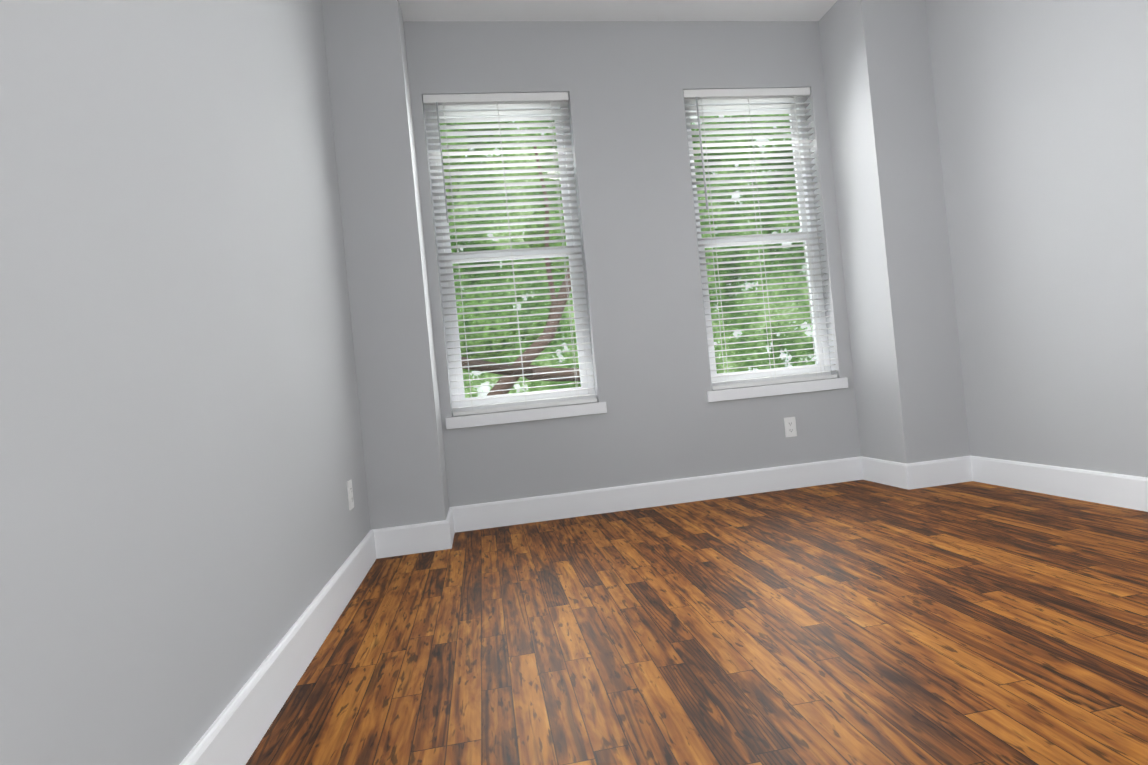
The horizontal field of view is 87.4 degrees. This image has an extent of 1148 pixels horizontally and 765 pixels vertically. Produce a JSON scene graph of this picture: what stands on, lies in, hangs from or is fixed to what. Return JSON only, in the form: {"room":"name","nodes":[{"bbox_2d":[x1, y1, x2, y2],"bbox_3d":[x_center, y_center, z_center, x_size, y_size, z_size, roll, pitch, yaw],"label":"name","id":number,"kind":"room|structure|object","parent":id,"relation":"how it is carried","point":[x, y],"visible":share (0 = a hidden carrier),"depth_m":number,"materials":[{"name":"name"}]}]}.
{"room":"empty room","nodes":[
{"label":"empty room","id":0,"kind":"room"},
{"bbox_2d":[0,0,370,764],"bbox_3d":[-0.876,-0.569,1.055,0.160,2.740,4.535,-5,0,-9],"label":"wall","id":1,"kind":"structure","parent":0,"point":[184,530],"depth_m":1.09,"materials":[{"name":"grey paint"}]},
{"bbox_2d":[179,529,378,764],"bbox_3d":[-0.639,0.716,0.895,0.016,0.135,3.880,-5,0,-9],"label":"baseboard","id":2,"kind":"structure","parent":1,"relation":"attached to","point":[239,727],"depth_m":1.47,"materials":[{"name":"white wood"}]},
{"bbox_2d":[347,479,353,509],"bbox_3d":[-0.914,0.459,2.458,0.011,0.115,0.070,-5,0,-9],"label":"electrical outlet","id":3,"kind":"object","parent":1,"relation":"attached to","point":[350,494],"visible":1,"depth_m":2.44,"materials":[{"name":"white plastic"}]},
{"bbox_2d":[321,0,448,529],"bbox_3d":[-0.925,-0.553,3.010,0.345,2.740,0.335,-5,0,-9],"label":"wall","id":4,"kind":"structure","parent":0,"point":[388,288],"depth_m":2.85,"materials":[{"name":"grey paint"}]},
{"bbox_2d":[379,515,454,557],"bbox_3d":[-0.751,0.737,2.833,0.331,0.135,0.016,-5,0,-9],"label":"baseboard","id":5,"kind":"structure","parent":4,"relation":"attached to","point":[437,535],"depth_m":2.83,"materials":[{"name":"white wood"}]},
{"bbox_2d":[399,0,836,20],"bbox_3d":[0.612,-2.127,1.317,3.458,0.080,4.535,-5,0,-9],"label":"ceiling","id":6,"kind":"structure","parent":0,"point":[614,10],"depth_m":3.29,"materials":[{"name":"white paint"}]},
{"bbox_2d":[404,21,860,506],"bbox_3d":[0.411,-0.679,3.471,3.138,2.740,0.160,-5,0,-9],"label":"wall","id":7,"kind":"structure","parent":0,"point":[624,84],"depth_m":3.38,"materials":[{"name":"grey paint"}]},
{"bbox_2d":[423,102,595,415],"bbox_3d":[-0.357,-0.716,3.389,0.804,1.740,0.077,-5,0,-9],"label":"window","id":8,"kind":"structure","parent":7,"relation":"in","point":[514,398],"depth_m":3.37,"materials":[{"name":"white plastic"}]},
{"bbox_2d":[423,92,596,415],"bbox_3d":[-0.343,-0.719,3.302,0.792,1.734,0.073,-5,0,-9],"label":"window blind","id":9,"kind":"object","parent":8,"relation":"attached to","point":[497,101],"visible":0.9,"depth_m":3.31,"materials":[{"name":"white plastic"}]},
{"bbox_2d":[445,402,606,428],"bbox_3d":[-0.258,0.179,3.300,0.874,0.062,0.107,-5,0,-9],"label":"sill","id":10,"kind":"structure","parent":7,"relation":"attached to","point":[483,419],"depth_m":3.25,"materials":[{"name":"white wood"}]},
{"bbox_2d":[447,457,862,532],"bbox_3d":[0.530,0.618,3.373,2.410,0.135,0.016,-5,0,-9],"label":"baseboard","id":11,"kind":"structure","parent":7,"relation":"attached to","point":[471,517],"depth_m":3.35,"materials":[{"name":"white wood"}]},
{"bbox_2d":[684,102,830,389],"bbox_3d":[1.082,-0.853,3.615,0.798,1.740,0.077,-5,0,-9],"label":"window","id":12,"kind":"structure","parent":7,"relation":"in","point":[780,372],"depth_m":3.62,"materials":[{"name":"white plastic"}]},
{"bbox_2d":[683,87,837,389],"bbox_3d":[1.096,-0.856,3.528,0.786,1.734,0.073,-5,0,-9],"label":"window blind","id":13,"kind":"object","parent":12,"relation":"attached to","point":[717,96],"visible":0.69,"depth_m":3.53,"materials":[{"name":"white plastic"}]},
{"bbox_2d":[707,377,847,401],"bbox_3d":[1.181,0.042,3.526,0.868,0.062,0.107,-5,0,-9],"label":"sill","id":14,"kind":"structure","parent":7,"relation":"attached to","point":[771,390],"depth_m":3.47,"materials":[{"name":"white wood"}]},
{"bbox_2d":[784,417,796,436],"bbox_3d":[1.261,0.259,3.500,0.070,0.115,0.011,-5,0,-9],"label":"electrical outlet","id":15,"kind":"object","parent":7,"relation":"attached to","point":[790,426],"visible":1,"depth_m":3.50,"materials":[{"name":"white plastic"}]},
{"bbox_2d":[246,480,1147,764],"bbox_3d":[0.880,0.670,1.302,3.458,0.060,4.535,-5,0,-9],"label":"floor","id":16,"kind":"structure","parent":0,"point":[860,622],"depth_m":1.59,"materials":[{"name":"brown wood"}]},
{"bbox_2d":[819,0,969,463],"bbox_3d":[1.808,-0.813,3.414,0.383,2.740,0.385,-5,0,-9],"label":"wall","id":17,"kind":"structure","parent":0,"point":[894,242],"depth_m":3.24,"materials":[{"name":"grey paint"}]},
{"bbox_2d":[859,456,898,486],"bbox_3d":[1.738,0.502,3.359,0.016,0.135,0.330,-5,0,-9],"label":"baseboard","id":18,"kind":"structure","parent":17,"relation":"attached to","point":[886,472],"depth_m":3.39,"materials":[{"name":"white wood"}]},
{"bbox_2d":[899,455,970,489],"bbox_3d":[1.945,0.481,3.206,0.381,0.135,0.016,-5,0,-9],"label":"baseboard","id":19,"kind":"structure","parent":17,"relation":"attached to","point":[916,475],"depth_m":3.20,"materials":[{"name":"white wood"}]},
{"bbox_2d":[925,0,1147,476],"bbox_3d":[2.368,-0.877,1.564,0.160,2.740,4.535,-5,0,-9],"label":"wall","id":20,"kind":"structure","parent":0,"point":[1042,112],"depth_m":2.69,"materials":[{"name":"grey paint"}]},
{"bbox_2d":[971,456,1147,511],"bbox_3d":[2.435,0.424,1.353,0.016,0.135,3.830,-5,0,-9],"label":"baseboard","id":21,"kind":"structure","parent":20,"relation":"attached to","point":[1119,490],"depth_m":2.71,"materials":[{"name":"white wood"}]},
{"label":"outside","id":22,"kind":"structure","parent":0,"visible":0},
{"bbox_2d":[448,114,815,397],"bbox_3d":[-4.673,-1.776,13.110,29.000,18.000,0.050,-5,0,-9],"label":"tree","id":23,"kind":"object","parent":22,"point":[716,341],"depth_m":14.38,"materials":[{"name":"green plant"}]},
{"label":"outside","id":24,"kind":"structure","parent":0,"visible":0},
{"bbox_2d":[439,121,580,395],"bbox_3d":[-1.882,-0.457,8.551,6.545,8.810,8.526,-5,0,-9],"label":"tree","id":25,"kind":"object","parent":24,"point":[504,340],"depth_m":8.91,"materials":[{"name":"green plant"}]}
]}

